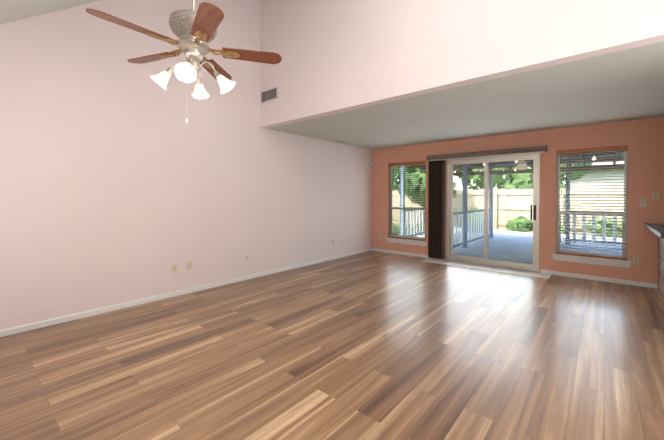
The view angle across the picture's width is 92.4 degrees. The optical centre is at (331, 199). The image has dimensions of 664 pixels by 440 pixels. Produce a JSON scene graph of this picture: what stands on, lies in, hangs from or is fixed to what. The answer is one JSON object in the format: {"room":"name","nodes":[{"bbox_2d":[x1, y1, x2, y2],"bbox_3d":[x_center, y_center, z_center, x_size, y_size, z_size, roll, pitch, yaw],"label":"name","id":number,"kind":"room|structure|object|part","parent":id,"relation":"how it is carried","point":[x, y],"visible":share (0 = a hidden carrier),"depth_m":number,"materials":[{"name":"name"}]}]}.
{"room":"living room","nodes":[
{"label":"living room","id":0,"kind":"room"},
{"bbox_2d":[0,0,99,23],"bbox_3d":[-0.483,-2.512,2.107,5.350,3.058,3.810,1,1,41],"label":"ceiling","id":1,"kind":"structure","parent":0,"point":[12,10],"depth_m":2.96,"materials":[{"name":"white paint"}]},
{"bbox_2d":[86,0,281,123],"bbox_3d":[-1.063,-1.458,2.332,1.252,1.786,1.208,1,1,41],"label":"ceiling fan","id":2,"kind":"object","parent":1,"relation":"hanging from","point":[194,31],"visible":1,"depth_m":2.31,"materials":[{"name":"brown wood"}]},
{"bbox_3d":[-1.034,-1.847,2.370,0.144,1.010,0.144,1,1,41],"label":"rod","id":3,"kind":"part","parent":2,"relation":"part of","materials":[{"name":"silver metal"}]},
{"bbox_2d":[0,0,370,329],"bbox_3d":[-1.355,-1.842,5.094,0.150,6.200,7.200,1,1,41],"label":"wall","id":4,"kind":"structure","parent":0,"point":[121,181],"depth_m":3.87,"materials":[{"name":"paint"}]},
{"bbox_2d":[172,264,176,272],"bbox_3d":[-2.065,0.903,4.173,0.010,0.115,0.070,1,1,41],"label":"electrical outlet","id":5,"kind":"object","parent":4,"relation":"attached to","point":[174,268],"visible":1,"depth_m":4.17,"materials":[{"name":"beige plastic"}]},
{"bbox_2d":[0,248,370,336],"bbox_3d":[-1.107,1.224,5.291,0.013,0.063,6.330,1,1,41],"label":"baseboard","id":6,"kind":"structure","parent":4,"relation":"attached to","point":[33,326],"depth_m":3.91,"materials":[{"name":"white wood"}]},
{"bbox_2d":[187,261,191,269],"bbox_3d":[-1.939,0.897,4.321,0.007,0.115,0.070,1,1,41],"label":"outlet","id":7,"kind":"object","parent":4,"relation":"attached to","point":[189,265],"visible":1,"depth_m":4.32,"materials":[{"name":"beige plastic"}]},
{"bbox_2d":[0,251,663,439],"bbox_3d":[0.805,1.334,3.654,5.050,0.120,6.330,1,1,41],"label":"floor","id":8,"kind":"structure","parent":0,"point":[372,345],"depth_m":2.52,"materials":[{"name":"laminate"}]},
{"bbox_2d":[422,258,551,278],"bbox_3d":[2.746,1.247,5.895,2.160,0.005,0.400,1,1,41],"label":"threshold","id":9,"kind":"object","parent":8,"relation":"on","point":[500,269],"visible":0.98,"depth_m":5.76,"materials":[{"name":"white"}]},
{"bbox_2d":[645,223,663,298],"bbox_3d":[3.813,0.057,3.518,0.317,2.437,2.598,1,1,41],"label":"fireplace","id":10,"kind":"object","parent":8,"relation":"on","point":[657,230],"visible":1,"depth_m":4.23,"materials":[{"name":"brick"}]},
{"bbox_2d":[260,0,663,128],"bbox_3d":[0.789,-3.045,3.586,5.050,3.760,0.140,1,1,41],"label":"wall","id":11,"kind":"structure","parent":0,"point":[338,56],"depth_m":3.42,"materials":[{"name":"white paint"}]},
{"bbox_2d":[260,86,277,103],"bbox_3d":[-0.996,-1.654,5.030,0.430,0.205,0.014,1,1,41],"label":"air vent","id":12,"kind":"object","parent":11,"relation":"in","point":[268,95],"visible":0.98,"depth_m":5.01,"materials":[{"name":"white metal"}]},
{"bbox_2d":[268,41,663,149],"bbox_3d":[1.850,-1.279,4.844,5.050,0.200,3.120,1,1,41],"label":"ceiling","id":13,"kind":"structure","parent":0,"point":[625,85],"depth_m":4.04,"materials":[{"name":"white paint"}]},
{"bbox_2d":[371,116,663,283],"bbox_3d":[2.913,-0.073,6.099,5.050,2.640,0.150,1,1,41],"label":"wall","id":14,"kind":"structure","parent":0,"point":[643,139],"depth_m":5.20,"materials":[{"name":"orange paint"}]},
{"bbox_2d":[385,161,427,245],"bbox_3d":[1.663,0.074,7.102,1.026,1.823,0.143,1,1,41],"label":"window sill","id":15,"kind":"structure","parent":14,"relation":"attached to","point":[411,241],"depth_m":7.06,"materials":[{"name":"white wood"}]},
{"bbox_2d":[390,165,425,237],"bbox_3d":[1.722,0.020,7.170,0.912,1.716,0.055,1,1,41],"label":"window","id":16,"kind":"structure","parent":14,"relation":"in","point":[391,207],"depth_m":7.35,"materials":[{"name":"silver metal"}]},
{"bbox_2d":[389,164,425,238],"bbox_3d":[1.681,0.021,7.122,0.906,1.660,0.071,1,1,41],"label":"window blinds","id":17,"kind":"object","parent":16,"relation":"attached to","point":[421,216],"visible":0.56,"depth_m":7.04,"materials":[{"name":"white plastic"}]},
{"bbox_2d":[427,145,546,258],"bbox_3d":[2.803,0.151,6.015,2.081,2.123,0.124,1,1,41],"label":"vertical blinds","id":18,"kind":"object","parent":14,"relation":"attached to","point":[436,206],"visible":1,"depth_m":6.50,"materials":[{"name":"brown fabric"}]},
{"bbox_2d":[447,153,539,271],"bbox_3d":[2.995,0.221,6.036,1.601,2.053,0.115,1,1,41],"label":"door frame","id":19,"kind":"structure","parent":14,"relation":"attached to","point":[448,210],"depth_m":5.97,"materials":[{"name":"silver metal"}]},
{"bbox_2d":[450,156,536,269],"bbox_3d":[2.977,0.224,6.015,1.521,1.975,0.132,1,1,41],"label":"sliding door","id":20,"kind":"structure","parent":14,"relation":"in","point":[534,212],"depth_m":6.03,"materials":[{"name":"clear glass"}]},
{"label":"panel fixed glass","id":21,"kind":"part","parent":20,"relation":"part of","materials":[{"name":"clear glass"}]},
{"bbox_3d":[2.709,0.221,6.310,0.730,1.975,0.032,1,1,41],"label":"fixed sliding door panel","id":22,"kind":"part","parent":20,"relation":"part of","materials":[{"name":"clear glass"}]},
{"bbox_3d":[3.236,0.227,5.800,0.848,1.975,0.032,1,1,41],"label":"sliding panel of the sliding door","id":23,"kind":"part","parent":20,"relation":"part of","materials":[{"name":"clear glass"}]},
{"label":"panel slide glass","id":24,"kind":"part","parent":20,"relation":"part of","materials":[{"name":"clear glass"}]},
{"bbox_3d":[3.494,0.223,5.521,0.078,0.280,0.055,1,1,41],"label":"handle","id":25,"kind":"part","parent":20,"relation":"part of","materials":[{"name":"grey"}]},
{"bbox_2d":[371,248,657,288],"bbox_3d":[2.790,1.215,6.112,4.864,0.063,0.013,1,1,41],"label":"baseboard","id":26,"kind":"structure","parent":14,"relation":"attached to","point":[627,282],"depth_m":5.07,"materials":[{"name":"white"}]},
{"bbox_2d":[551,145,631,267],"bbox_3d":[4.080,0.097,5.031,0.981,1.823,0.143,1,1,41],"label":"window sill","id":27,"kind":"structure","parent":14,"relation":"attached to","point":[596,259],"depth_m":4.98,"materials":[{"name":"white wood"}]},
{"bbox_2d":[557,150,627,256],"bbox_3d":[4.139,0.043,5.100,0.867,1.716,0.055,1,1,41],"label":"window","id":28,"kind":"structure","parent":14,"relation":"in","point":[624,222],"depth_m":5.04,"materials":[{"name":"silver metal"}]},
{"bbox_2d":[556,150,626,257],"bbox_3d":[4.098,0.044,5.052,0.861,1.660,0.071,1,1,41],"label":"window blinds","id":29,"kind":"object","parent":28,"relation":"attached to","point":[589,243],"visible":0.96,"depth_m":5.02,"materials":[{"name":"white plastic"}]},
{"bbox_2d":[633,257,638,264],"bbox_3d":[4.468,0.897,4.673,0.070,0.115,0.010,1,1,41],"label":"electrical outlet","id":30,"kind":"object","parent":14,"relation":"attached to","point":[635,260],"visible":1,"depth_m":4.67,"materials":[{"name":"beige plastic"}]},
{"bbox_2d":[640,199,646,206],"bbox_3d":[4.521,0.048,4.619,0.070,0.115,0.007,1,1,41],"label":"switch","id":31,"kind":"object","parent":14,"relation":"attached to","point":[643,202],"visible":1,"depth_m":4.62,"materials":[{"name":"beige plastic"}]},
{"bbox_2d":[652,191,658,199],"bbox_3d":[4.613,-0.061,4.533,0.070,0.115,0.017,1,1,41],"label":"light switch","id":32,"kind":"object","parent":14,"relation":"attached to","point":[655,195],"visible":1,"depth_m":4.54,"materials":[{"name":"beige plastic"}]},
{"label":"outside","id":33,"kind":"structure","parent":0,"visible":0},
{"bbox_2d":[392,211,519,235],"bbox_3d":[19.431,1.444,21.595,60.000,0.300,44.849,1,1,41],"label":"lawn","id":34,"kind":"structure","parent":33,"point":[413,227],"depth_m":15.11,"materials":[{"name":"green plant"}]},
{"bbox_2d":[392,222,398,234],"bbox_3d":[1.588,1.017,10.572,1.316,1.137,1.685,1,1,41],"label":"bush","id":35,"kind":"object","parent":34,"relation":"on","point":[395,230],"depth_m":10.50,"materials":[{"name":"green plant"}]},
{"bbox_2d":[392,166,405,190],"bbox_3d":[3.279,-2.377,24.119,7.803,7.285,6.123,1,1,41],"label":"tree","id":36,"kind":"object","parent":34,"relation":"on","point":[396,176],"depth_m":22.45,"materials":[{"name":"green plant"}]},
{"bbox_2d":[397,166,455,228],"bbox_3d":[4.400,-0.596,14.293,2.563,3.943,2.908,1,1,41],"label":"tree","id":37,"kind":"object","parent":34,"relation":"on","point":[412,172],"depth_m":13.73,"materials":[{"name":"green plant"}]},
{"bbox_2d":[460,208,483,232],"bbox_3d":[5.413,0.844,12.104,1.115,1.105,1.062,1,1,41],"label":"bush","id":38,"kind":"object","parent":34,"relation":"on","point":[477,223],"depth_m":11.78,"materials":[{"name":"green plant"}]},
{"bbox_2d":[455,168,507,189],"bbox_3d":[10.852,-3.739,22.456,6.791,10.045,5.820,1,1,41],"label":"tree","id":39,"kind":"object","parent":34,"relation":"on","point":[479,185],"depth_m":20.94,"materials":[{"name":"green plant"}]},
{"bbox_2d":[392,187,623,235],"bbox_3d":[8.284,0.513,7.756,29.151,1.870,8.845,1,1,41],"label":"fence","id":40,"kind":"object","parent":34,"relation":"on","point":[500,224],"depth_m":13.82,"materials":[{"name":"brown wood"}]},
{"bbox_2d":[416,227,621,263],"bbox_3d":[6.658,1.357,7.912,9.600,0.180,7.448,1,1,41],"label":"patio slab","id":41,"kind":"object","parent":34,"relation":"on","point":[519,253],"depth_m":8.57,"materials":[{"name":"concrete"}]},
{"bbox_2d":[401,166,404,234],"bbox_3d":[2.118,0.064,9.515,0.130,2.370,0.130,1,1,41],"label":"patio post","id":42,"kind":"object","parent":41,"relation":"on","point":[402,173],"depth_m":9.48,"materials":[{"name":"blue"}]},
{"bbox_2d":[405,210,424,235],"bbox_3d":[2.947,0.733,10.490,0.060,0.890,2.450,1,1,41],"label":"railing","id":43,"kind":"object","parent":42,"relation":"attached to","point":[419,233],"depth_m":10.08,"materials":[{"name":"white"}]},
{"bbox_2d":[410,151,623,171],"bbox_3d":[5.853,-1.146,6.829,9.450,0.530,4.798,1,1,41],"label":"roof","id":44,"kind":"structure","parent":42,"relation":"on","point":[584,159],"depth_m":8.64,"materials":[{"name":"brown wood"}]},
{"bbox_2d":[496,160,532,169],"bbox_3d":[4.662,-0.903,7.785,0.904,0.345,0.904,0,1,-24],"label":"fan","id":45,"kind":"object","parent":44,"relation":"hanging from","point":[522,163],"depth_m":7.75,"materials":[{"name":"white"}]},
{"bbox_2d":[453,163,623,175],"bbox_3d":[5.786,-0.891,6.769,9.470,0.223,4.600,1,1,41],"label":"framing","id":46,"kind":"object","parent":42,"relation":"on","point":[602,167],"depth_m":9.07,"materials":[{"name":"brown wood"}]},
{"bbox_2d":[483,151,623,165],"bbox_3d":[6.132,-0.936,6.657,6.001,0.166,0.072,1,1,41],"label":"string lights","id":47,"kind":"object","parent":46,"relation":"hanging from","point":[575,155],"depth_m":7.05,"materials":[{"name":"grey metal"}]},
{"bbox_2d":[461,164,467,247],"bbox_3d":[3.485,0.152,8.344,0.130,2.219,0.130,1,1,41],"label":"patio post","id":48,"kind":"object","parent":41,"relation":"on","point":[464,209],"depth_m":8.31,"materials":[{"name":"blue wood"}]},
{"bbox_2d":[453,212,464,249],"bbox_3d":[2.824,0.765,7.580,0.060,0.890,1.930,1,1,41],"label":"railing","id":49,"kind":"object","parent":48,"relation":"attached to","point":[459,244],"depth_m":8.01,"materials":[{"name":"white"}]},
{"bbox_2d":[467,209,490,243],"bbox_3d":[4.314,0.746,9.319,0.060,0.890,2.450,1,1,41],"label":"railing","id":50,"kind":"object","parent":48,"relation":"attached to","point":[471,240],"depth_m":8.95,"materials":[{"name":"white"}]},
{"bbox_2d":[489,174,493,237],"bbox_3d":[5.144,0.211,10.282,0.130,2.058,0.130,1,1,41],"label":"patio post","id":51,"kind":"object","parent":41,"relation":"on","point":[490,175],"depth_m":10.25,"materials":[{"name":"blue"}]},
{"bbox_2d":[565,171,570,244],"bbox_3d":[6.663,0.226,8.981,0.130,2.058,0.130,1,1,41],"label":"patio post","id":52,"kind":"object","parent":41,"relation":"on","point":[567,174],"depth_m":8.94,"materials":[{"name":"blue wood"}]},
{"bbox_2d":[570,211,621,244],"bbox_3d":[7.460,0.757,8.303,2.000,0.890,0.060,1,1,41],"label":"railing","id":53,"kind":"object","parent":52,"relation":"attached to","point":[594,217],"depth_m":8.59,"materials":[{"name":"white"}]},
{"bbox_2d":[506,215,532,231],"bbox_3d":[7.359,1.077,12.424,1.015,0.922,1.076,1,1,41],"label":"bush","id":54,"kind":"object","parent":34,"relation":"on","point":[515,222],"depth_m":12.20,"materials":[{"name":"green plant"}]},
{"bbox_2d":[501,163,591,189],"bbox_3d":[11.064,-1.872,17.018,4.466,6.434,4.721,1,1,41],"label":"tree","id":55,"kind":"object","parent":34,"relation":"on","point":[518,183],"depth_m":16.07,"materials":[{"name":"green plant"}]},
{"bbox_2d":[570,161,623,206],"bbox_3d":[22.832,-1.278,18.156,15.200,5.220,8.800,1,1,41],"label":"neighbouring house","id":56,"kind":"structure","parent":34,"relation":"on","point":[589,180],"depth_m":18.89,"materials":[{"name":"beige"}]},
{"bbox_2d":[586,216,621,237],"bbox_3d":[9.376,0.999,10.807,1.317,0.950,1.066,1,1,41],"label":"bush","id":57,"kind":"object","parent":34,"relation":"on","point":[600,225],"depth_m":10.60,"materials":[{"name":"green plant"}]}
]}

